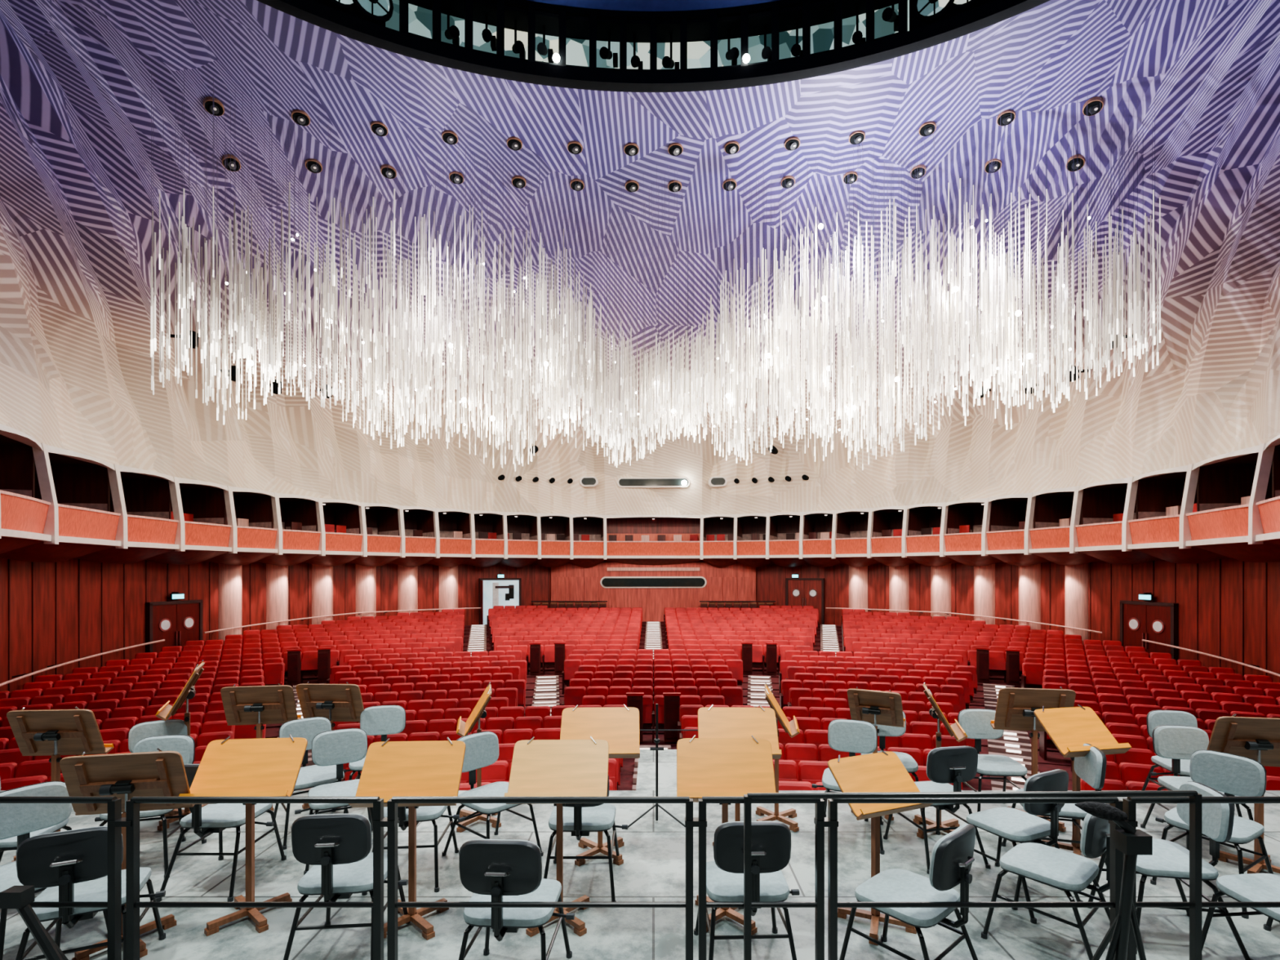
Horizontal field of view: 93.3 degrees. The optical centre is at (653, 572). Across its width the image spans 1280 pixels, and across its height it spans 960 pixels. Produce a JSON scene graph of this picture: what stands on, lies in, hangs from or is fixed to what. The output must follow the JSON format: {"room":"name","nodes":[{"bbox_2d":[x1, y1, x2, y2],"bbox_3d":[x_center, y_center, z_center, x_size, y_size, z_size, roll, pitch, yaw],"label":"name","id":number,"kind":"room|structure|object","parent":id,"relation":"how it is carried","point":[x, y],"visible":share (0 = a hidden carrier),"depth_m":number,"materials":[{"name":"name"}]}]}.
{"room":"auditorium","nodes":[
{"label":"auditorium","id":0,"kind":"room"},
{"bbox_2d":[0,0,1279,515],"bbox_3d":[0.043,-7.430,15.964,30.706,9.140,30.638,0,0,0],"label":"ceiling","id":1,"kind":"structure","parent":0,"point":[1203,76],"depth_m":16.57,"materials":[{"name":"paint"}]},
{"bbox_2d":[256,0,1050,92],"bbox_3d":[0.000,-12.865,6.400,25.842,2.070,19.328,0,0,0],"label":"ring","id":2,"kind":"object","parent":1,"relation":"attached to","point":[624,46],"visible":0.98,"depth_m":14.55,"materials":[{"name":"black metal"}]},
{"bbox_2d":[497,445,808,488],"bbox_3d":[0.000,-5.183,30.259,15.762,1.766,2.822,0,0,0],"label":"projector openings","id":3,"kind":"object","parent":1,"relation":"attached to","point":[586,482],"visible":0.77,"depth_m":30.56,"materials":[{"name":"black metal"}]},
{"bbox_2d":[150,66,1160,471],"bbox_3d":[0.005,-7.537,17.503,24.484,8.668,7.782,0,0,0],"label":"chandelier","id":4,"kind":"object","parent":1,"relation":"hanging from","point":[679,389],"visible":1,"depth_m":17.43,"materials":[{"name":"clear glass"}]},
{"bbox_2d":[0,790,1279,959],"bbox_3d":[0.000,2.250,-0.050,20.400,0.200,12.000,0,0,0],"label":"floor","id":5,"kind":"structure","parent":0,"point":[653,868],"depth_m":3.98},
{"bbox_2d":[0,885,68,959],"bbox_3d":[-2.800,1.768,2.828,0.875,0.745,0.396,0,0,0],"label":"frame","id":6,"kind":"object","parent":5,"relation":"on","point":[20,898],"visible":1,"depth_m":2.65,"materials":[{"name":"black paint"}]},
{"bbox_2d":[0,780,71,862],"bbox_3d":[-4.210,1.712,3.919,0.604,0.884,0.562,0,0,-10],"label":"chair","id":7,"kind":"object","parent":5,"relation":"on","point":[11,843],"visible":0.29,"depth_m":3.93,"materials":[{"name":"grey fabric"}]},
{"bbox_2d":[0,781,107,959],"bbox_3d":[-3.527,1.712,3.432,0.604,0.884,0.562,0,0,30],"label":"chair","id":8,"kind":"object","parent":5,"relation":"on","point":[19,820],"visible":0.38,"depth_m":3.54,"materials":[{"name":"grey fabric"}]},
{"bbox_2d":[6,706,114,862],"bbox_3d":[-4.550,1.583,4.600,0.600,1.134,0.361,0,0,-5],"label":"music stand","id":9,"kind":"object","parent":5,"relation":"on","point":[55,733],"visible":0.82,"depth_m":4.59,"materials":[{"name":"brown wood"}]},
{"bbox_2d":[15,826,165,959],"bbox_3d":[-2.947,1.712,3.199,0.562,0.884,0.604,0,0,-25],"label":"chair","id":10,"kind":"object","parent":5,"relation":"on","point":[72,865],"visible":0.75,"depth_m":2.98,"materials":[{"name":"black plastic"}]},
{"bbox_2d":[59,747,195,959],"bbox_3d":[-3.050,1.583,3.500,0.600,1.134,0.361,0,0,-12],"label":"music stand","id":11,"kind":"object","parent":5,"relation":"on","point":[125,776],"visible":0.77,"depth_m":3.48,"materials":[{"name":"brown wood"}]},
{"bbox_2d":[94,734,206,877],"bbox_3d":[-3.752,1.712,4.457,0.562,0.884,0.604,0,0,-15],"label":"chair","id":12,"kind":"object","parent":5,"relation":"on","point":[184,744],"visible":0.3,"depth_m":4.64,"materials":[{"name":"grey fabric"}]},
{"bbox_2d":[128,719,187,841],"bbox_3d":[-4.133,1.712,4.949,0.562,0.884,0.604,0,0,-30],"label":"chair","id":13,"kind":"object","parent":5,"relation":"on","point":[139,731],"visible":0.22,"depth_m":5.12,"materials":[{"name":"grey fabric"}]},
{"bbox_2d":[155,659,208,831],"bbox_3d":[-4.050,1.468,5.250,0.361,1.363,0.460,0,0,-30],"label":"music stand","id":14,"kind":"object","parent":5,"relation":"on","point":[188,691],"visible":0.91,"depth_m":5.16,"materials":[{"name":"brown wood"}]},
{"bbox_2d":[155,764,286,902],"bbox_3d":[-2.971,1.712,4.235,0.562,0.884,0.604,0,0,0],"label":"chair","id":15,"kind":"object","parent":5,"relation":"on","point":[212,818],"visible":0.62,"depth_m":4.08,"materials":[{"name":"grey fabric"}]},
{"bbox_2d":[178,734,307,936],"bbox_3d":[-2.509,1.597,3.754,0.600,1.106,0.373,0,0,-6],"label":"music stand","id":16,"kind":"object","parent":5,"relation":"on","point":[261,766],"visible":0.77,"depth_m":3.74,"materials":[{"name":"brown wood"}]},
{"bbox_2d":[220,683,301,810],"bbox_3d":[-3.620,1.583,5.550,0.600,1.134,0.361,0,0,-10],"label":"music stand","id":17,"kind":"object","parent":5,"relation":"on","point":[258,705],"visible":0.82,"depth_m":5.54,"materials":[{"name":"brown wood"}]},
{"bbox_2d":[271,716,348,849],"bbox_3d":[-2.892,1.712,5.043,0.562,0.884,0.604,0,0,-40],"label":"chair","id":18,"kind":"object","parent":5,"relation":"on","point":[309,776],"visible":0.42,"depth_m":5.12,"materials":[{"name":"grey fabric"}]},
{"bbox_2d":[296,681,364,808],"bbox_3d":[-3.020,1.583,5.650,0.600,1.134,0.361,0,0,2],"label":"music stand","id":19,"kind":"object","parent":5,"relation":"on","point":[334,702],"visible":0.66,"depth_m":5.63,"materials":[{"name":"brown wood"}]},
{"bbox_2d":[294,728,373,875],"bbox_3d":[-2.433,1.712,4.649,0.562,0.884,0.604,0,0,-30],"label":"chair","id":20,"kind":"object","parent":5,"relation":"on","point":[339,747],"visible":0.65,"depth_m":4.79,"materials":[{"name":"grey fabric"}]},
{"bbox_2d":[283,813,410,959],"bbox_3d":[-1.690,1.712,3.408,0.562,0.884,0.604,0,0,-5],"label":"chair","id":21,"kind":"object","parent":5,"relation":"on","point":[338,846],"visible":0.8,"depth_m":3.17,"materials":[{"name":"black plastic"}]},
{"bbox_2d":[343,705,405,813],"bbox_3d":[-2.532,1.712,5.507,0.562,0.884,0.604,0,0,-15],"label":"chair","id":22,"kind":"object","parent":5,"relation":"on","point":[383,720],"visible":0.49,"depth_m":5.70,"materials":[{"name":"grey fabric"}]},
{"bbox_2d":[347,737,466,940],"bbox_3d":[-1.476,1.597,3.694,0.600,1.106,0.373,0,0,-3],"label":"music stand","id":23,"kind":"object","parent":5,"relation":"on","point":[433,768],"visible":0.8,"depth_m":3.68,"materials":[{"name":"brown wood"}]},
{"bbox_2d":[361,805,459,895],"bbox_3d":[-1.690,1.712,4.338,0.562,0.884,0.604,0,0,-5],"label":"chair","id":24,"kind":"object","parent":5,"relation":"on","point":[432,813],"visible":0.3,"depth_m":4.18,"materials":[{"name":"grey fabric"}]},
{"bbox_2d":[456,682,501,832],"bbox_3d":[-1.500,1.563,5.200,0.361,1.173,0.460,0,0,-16],"label":"music stand","id":25,"kind":"object","parent":5,"relation":"on","point":[479,711],"visible":0.83,"depth_m":5.12,"materials":[{"name":"brown wood"}]},
{"bbox_2d":[441,731,543,856],"bbox_3d":[-1.240,1.712,4.567,0.604,0.884,0.562,0,0,40],"label":"chair","id":26,"kind":"object","parent":5,"relation":"on","point":[482,749],"visible":0.71,"depth_m":4.65,"materials":[{"name":"grey fabric"}]},
{"bbox_2d":[458,839,574,959],"bbox_3d":[-0.692,1.712,3.103,0.562,0.884,0.604,0,0,3],"label":"chair","id":27,"kind":"object","parent":5,"relation":"on","point":[494,870],"visible":0.97,"depth_m":2.87,"materials":[{"name":"black plastic"}]},
{"bbox_2d":[504,736,608,937],"bbox_3d":[-0.580,1.599,3.732,0.600,1.102,0.376,0,0,-1],"label":"music stand","id":28,"kind":"object","parent":5,"relation":"on","point":[539,767],"visible":0.67,"depth_m":3.72,"materials":[{"name":"brown wood"}]},
{"bbox_2d":[543,775,627,902],"bbox_3d":[-0.461,1.712,4.185,0.562,0.884,0.604,0,0,0],"label":"chair","id":29,"kind":"object","parent":5,"relation":"on","point":[580,820],"visible":0.62,"depth_m":4.03,"materials":[{"name":"grey fabric"}]},
{"bbox_2d":[560,704,639,866],"bbox_3d":[-0.405,1.591,4.594,0.600,1.117,0.373,0,0,-2],"label":"music stand","id":30,"kind":"object","parent":5,"relation":"on","point":[620,726],"visible":0.78,"depth_m":4.60,"materials":[{"name":"brown wood"}]},
{"bbox_2d":[0,790,1279,959],"bbox_3d":[-0.150,1.569,2.755,7.590,1.162,0.210,0,0,0],"label":"guard railing","id":31,"kind":"object","parent":5,"relation":"on","point":[1128,806],"visible":0.95,"depth_m":2.76,"materials":[{"name":"black metal"}]},
{"bbox_2d":[627,703,697,827],"bbox_3d":[0.030,1.642,5.274,0.844,1.013,0.463,0,0,0],"label":"microphone stand","id":32,"kind":"object","parent":5,"relation":"on","point":[656,740],"visible":0.76,"depth_m":5.19,"materials":[{"name":"black paint"}]},
{"bbox_2d":[676,734,776,934],"bbox_3d":[0.445,1.597,3.754,0.600,1.106,0.373,0,0,2],"label":"music stand","id":33,"kind":"object","parent":5,"relation":"on","point":[705,766],"visible":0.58,"depth_m":3.74,"materials":[{"name":"brown wood"}]},
{"bbox_2d":[697,704,781,845],"bbox_3d":[0.640,1.591,4.594,0.600,1.117,0.373,0,0,2],"label":"music stand","id":34,"kind":"object","parent":5,"relation":"on","point":[726,722],"visible":0.62,"depth_m":4.62,"materials":[{"name":"brown wood"}]},
{"bbox_2d":[693,821,799,959],"bbox_3d":[0.529,1.712,3.316,0.562,0.884,0.604,0,0,-2],"label":"chair","id":35,"kind":"object","parent":5,"relation":"on","point":[771,841],"visible":0.87,"depth_m":3.08,"materials":[{"name":"black plastic"}]},
{"bbox_2d":[755,682,799,831],"bbox_3d":[1.060,1.563,5.200,0.361,1.173,0.460,0,0,10],"label":"music stand","id":36,"kind":"object","parent":5,"relation":"on","point":[791,727],"visible":0.88,"depth_m":5.18,"materials":[{"name":"brown wood"}]},
{"bbox_2d":[811,719,884,854],"bbox_3d":[1.598,1.712,4.974,0.562,0.884,0.604,0,0,20],"label":"chair","id":37,"kind":"object","parent":5,"relation":"on","point":[852,736],"visible":0.63,"depth_m":5.13,"materials":[{"name":"grey fabric"}]},
{"bbox_2d":[847,686,905,820],"bbox_3d":[2.000,1.591,5.450,0.460,1.118,0.361,0,0,30],"label":"music stand","id":38,"kind":"object","parent":5,"relation":"on","point":[873,707],"visible":0.7,"depth_m":5.43,"materials":[{"name":"brown wood"}]},
{"bbox_2d":[827,749,933,945],"bbox_3d":[1.365,1.644,3.688,0.540,1.012,0.386,0,0,-22],"label":"music stand","id":39,"kind":"object","parent":5,"relation":"on","point":[883,771],"visible":0.88,"depth_m":3.69,"materials":[{"name":"brown wood"}]},
{"bbox_2d":[861,711,926,824],"bbox_3d":[2.094,1.712,5.470,0.562,0.884,0.604,0,0,10],"label":"chair","id":40,"kind":"object","parent":5,"relation":"on","point":[908,762],"visible":0.23,"depth_m":5.61,"materials":[{"name":"grey fabric"}]},
{"bbox_2d":[839,823,977,959],"bbox_3d":[1.372,1.712,3.177,0.562,0.884,0.604,0,0,-40],"label":"chair","id":41,"kind":"object","parent":5,"relation":"on","point":[952,859],"visible":0.95,"depth_m":3.01,"materials":[{"name":"grey fabric"}]},
{"bbox_2d":[883,746,990,874],"bbox_3d":[2.181,1.712,4.640,0.562,0.884,0.604,0,0,-10],"label":"chair","id":42,"kind":"object","parent":5,"relation":"on","point":[956,765],"visible":0.61,"depth_m":4.39,"materials":[{"name":"black plastic"}]},
{"bbox_2d":[913,682,968,838],"bbox_3d":[2.360,1.546,5.000,0.361,1.207,0.460,0,0,18],"label":"music stand","id":43,"kind":"object","parent":5,"relation":"on","point":[955,730],"visible":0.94,"depth_m":4.97,"materials":[{"name":"brown wood"}]},
{"bbox_2d":[957,708,1027,812],"bbox_3d":[2.972,1.712,5.367,0.562,0.884,0.604,0,0,5],"label":"chair","id":44,"kind":"object","parent":5,"relation":"on","point":[975,722],"visible":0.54,"depth_m":5.53,"materials":[{"name":"grey fabric"}]},
{"bbox_2d":[965,768,1083,924],"bbox_3d":[2.453,1.712,4.079,0.562,0.884,0.604,0,0,-25],"label":"chair","id":45,"kind":"object","parent":5,"relation":"on","point":[1014,825],"visible":0.75,"depth_m":3.89,"materials":[{"name":"grey fabric"}]},
{"bbox_2d":[990,685,1075,831],"bbox_3d":[3.280,1.560,5.200,0.600,1.180,0.361,0,0,10],"label":"music stand","id":46,"kind":"object","parent":5,"relation":"on","point":[1015,707],"visible":0.65,"depth_m":5.19,"materials":[{"name":"brown wood"}]},
{"bbox_2d":[981,803,1110,959],"bbox_3d":[2.332,1.712,3.507,0.562,0.884,0.604,0,0,-40],"label":"chair","id":47,"kind":"object","parent":5,"relation":"on","point":[1065,871],"visible":0.82,"depth_m":3.37,"materials":[{"name":"grey fabric"}]},
{"bbox_2d":[1001,742,1106,865],"bbox_3d":[2.972,1.712,4.474,0.604,0.884,0.562,0,0,15],"label":"chair","id":48,"kind":"object","parent":5,"relation":"on","point":[1091,768],"visible":0.38,"depth_m":4.28,"materials":[{"name":"grey fabric"}]},
{"bbox_2d":[1033,704,1131,856],"bbox_3d":[3.223,1.595,4.588,0.540,1.110,0.386,0,0,-12],"label":"music stand","id":49,"kind":"object","parent":5,"relation":"on","point":[1069,728],"visible":0.87,"depth_m":4.58,"materials":[{"name":"brown wood"}]},
{"bbox_2d":[1074,801,1152,959],"bbox_3d":[2.073,1.579,2.694,0.382,1.142,0.354,0,0,25],"label":"tripod","id":50,"kind":"object","parent":5,"relation":"on","point":[1131,842],"visible":1,"depth_m":2.61,"materials":[{"name":"black paint"}]},
{"bbox_2d":[1088,781,1253,959],"bbox_3d":[3.040,1.712,3.626,0.604,0.884,0.562,0,0,10],"label":"chair","id":51,"kind":"object","parent":5,"relation":"on","point":[1169,860],"visible":0.73,"depth_m":3.46,"materials":[{"name":"grey fabric"}]},
{"bbox_2d":[1141,710,1242,828],"bbox_3d":[4.674,1.712,5.320,0.562,0.884,0.604,0,0,10],"label":"chair","id":52,"kind":"object","parent":5,"relation":"on","point":[1154,718],"visible":0.43,"depth_m":5.50,"materials":[{"name":"grey fabric"}]},
{"bbox_2d":[1140,724,1253,828],"bbox_3d":[4.274,1.712,4.770,0.562,0.884,0.604,0,0,10],"label":"chair","id":53,"kind":"object","parent":5,"relation":"on","point":[1176,743],"visible":0.48,"depth_m":4.96,"materials":[{"name":"grey fabric"}]},
{"bbox_2d":[1150,749,1273,919],"bbox_3d":[3.799,1.712,4.133,0.604,0.884,0.562,0,0,-30],"label":"chair","id":54,"kind":"object","parent":5,"relation":"on","point":[1233,775],"visible":0.78,"depth_m":4.14,"materials":[{"name":"grey fabric"}]},
{"bbox_2d":[1201,873,1279,951],"bbox_3d":[3.312,1.712,3.170,0.604,0.884,0.562,0,0,-5],"label":"chair","id":55,"kind":"object","parent":5,"relation":"on","point":[1246,887],"visible":0.95,"depth_m":3.24,"materials":[{"name":"grey fabric"}]},
{"bbox_2d":[1206,714,1279,873],"bbox_3d":[4.360,1.583,4.350,0.600,1.134,0.361,0,0,10],"label":"music stand","id":56,"kind":"object","parent":5,"relation":"on","point":[1257,739],"visible":0.6,"depth_m":4.34,"materials":[{"name":"brown wood"}]},
{"bbox_2d":[1263,916,1273,931],"bbox_3d":[4.010,1.712,3.481,0.604,0.884,0.562,0,0,-10],"label":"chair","id":57,"kind":"object","parent":5,"relation":"on","point":[1267,926],"visible":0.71,"depth_m":3.62,"materials":[{"name":"black plastic"}]},
{"bbox_2d":[0,557,1279,693],"bbox_3d":[0.000,1.700,20.096,32.005,4.400,24.415,0,0,0],"label":"wall","id":58,"kind":"structure","parent":0,"point":[57,612],"depth_m":18.77,"materials":[{"name":"red wood"}]},
{"bbox_2d":[145,600,202,653],"bbox_3d":[-15.757,2.175,19.903,0.260,2.450,1.900,0,0,8],"label":"door","id":59,"kind":"structure","parent":58,"relation":"in","point":[175,622],"depth_m":19.75,"materials":[{"name":"wood"}]},
{"bbox_2d":[169,591,184,599],"bbox_3d":[-15.754,0.777,19.902,0.255,0.245,0.440,0,0,8],"label":"exit sign","id":60,"kind":"object","parent":58,"relation":"attached to","point":[174,595],"visible":1,"depth_m":19.85,"materials":[{"name":"white plastic"}]},
{"bbox_2d":[478,577,521,624],"bbox_3d":[-7.612,1.475,30.245,2.100,2.350,0.660,0,0,-29],"label":"door","id":61,"kind":"structure","parent":58,"relation":"in","point":[492,592],"depth_m":30.27,"materials":[{"name":"white paint"}]},
{"bbox_2d":[497,573,504,577],"bbox_3d":[-7.707,0.177,30.417,0.340,0.245,0.255,0,0,-29],"label":"exit sign","id":62,"kind":"object","parent":58,"relation":"attached to","point":[499,575],"visible":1,"depth_m":30.31,"materials":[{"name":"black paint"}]},
{"bbox_2d":[0,423,1279,567],"bbox_3d":[0.000,-1.580,20.226,33.797,2.680,25.948,0,0,0],"label":"boxes","id":63,"kind":"object","parent":58,"relation":"attached to","point":[57,504],"visible":1,"depth_m":21.62,"materials":[{"name":"orange paint"}]},
{"bbox_2d":[0,607,1279,686],"bbox_3d":[0.000,2.266,20.342,32.007,1.083,18.515,0,0,0],"label":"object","id":64,"kind":"structure","parent":58,"relation":"attached to","point":[22,676],"depth_m":20.60,"materials":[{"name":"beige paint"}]},
{"bbox_2d":[218,563,1088,643],"bbox_3d":[0.000,1.520,25.528,31.125,3.760,8.001,0,0,0],"label":"columns","id":65,"kind":"structure","parent":58,"relation":"attached to","point":[230,576],"depth_m":24.87,"materials":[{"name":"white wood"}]},
{"bbox_2d":[791,573,799,577],"bbox_3d":[7.217,0.177,30.650,0.340,0.245,0.255,0,0,27],"label":"exit sign","id":66,"kind":"object","parent":58,"relation":"attached to","point":[795,575],"visible":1,"depth_m":30.53,"materials":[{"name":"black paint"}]},
{"bbox_2d":[786,577,824,624],"bbox_3d":[7.636,1.475,30.456,1.900,2.350,0.260,0,0,29],"label":"door","id":67,"kind":"structure","parent":58,"relation":"in","point":[802,592],"depth_m":30.33,"materials":[{"name":"red wood"}]},
{"bbox_2d":[1138,592,1153,600],"bbox_3d":[15.827,0.777,19.336,0.255,0.245,0.440,0,0,-5],"label":"exit sign","id":68,"kind":"object","parent":58,"relation":"attached to","point":[1146,596],"visible":1,"depth_m":19.30,"materials":[{"name":"white plastic"}]},
{"bbox_2d":[1120,600,1178,661],"bbox_3d":[15.829,2.175,19.336,0.260,2.450,1.900,0,0,-5],"label":"door","id":69,"kind":"structure","parent":58,"relation":"in","point":[1158,622],"depth_m":19.21,"materials":[{"name":"wood"}]},
{"bbox_2d":[551,562,755,621],"bbox_3d":[0.000,1.050,31.715,10.600,3.100,0.970,0,0,0],"label":"wall","id":70,"kind":"structure","parent":0,"point":[737,581],"depth_m":31.30,"materials":[{"name":"brown wood"}]},
{"bbox_2d":[600,576,706,587],"bbox_3d":[0.000,0.520,31.240,5.500,0.600,0.120,0,0,0],"label":"window","id":71,"kind":"structure","parent":70,"relation":"in","point":[606,581],"depth_m":31.18,"materials":[{"name":"black glass"}]},
{"bbox_2d":[265,621,1072,790],"bbox_3d":[0.000,3.162,18.067,31.900,1.211,27.565,0,0,0],"label":"floor","id":72,"kind":"structure","parent":0,"point":[1055,760],"depth_m":16.44,"materials":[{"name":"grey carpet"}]},
{"bbox_2d":[0,605,1279,790],"bbox_3d":[0.008,2.709,18.487,30.996,2.081,23.947,0,0,0],"label":"seats","id":73,"kind":"object","parent":72,"relation":"on","point":[417,662],"visible":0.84,"depth_m":15.70,"materials":[{"name":"red fabric"}]},
{"bbox_2d":[531,600,775,610],"bbox_3d":[0.000,1.938,30.955,12.500,0.925,0.170,0,0,0],"label":"rail","id":74,"kind":"object","parent":72,"relation":"on","point":[553,605],"visible":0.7,"depth_m":30.96,"materials":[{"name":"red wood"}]},
{"bbox_2d":[286,641,1020,742],"bbox_3d":[0.000,3.009,16.643,22.208,1.334,7.236,0,0,0],"label":"end panel","id":75,"kind":"object","parent":72,"relation":"on","point":[635,700],"visible":0.94,"depth_m":18.60,"materials":[{"name":"red wood"}]},
{"bbox_2d":[635,749,676,790],"bbox_3d":[0.100,2.950,6.750,0.550,1.500,1.500,0,0,0],"label":"gangway","id":76,"kind":"object","parent":72,"relation":"on","point":[667,758],"visible":0.29,"depth_m":6.71,"materials":[{"name":"grey paint"}]},
{"bbox_2d":[277,621,1039,790],"bbox_3d":[0.000,3.144,18.733,21.390,1.271,23.834,0,0,0],"label":"steps","id":77,"kind":"structure","parent":72,"relation":"on","point":[546,691],"depth_m":16.93,"materials":[{"name":"white stone"}]}
]}

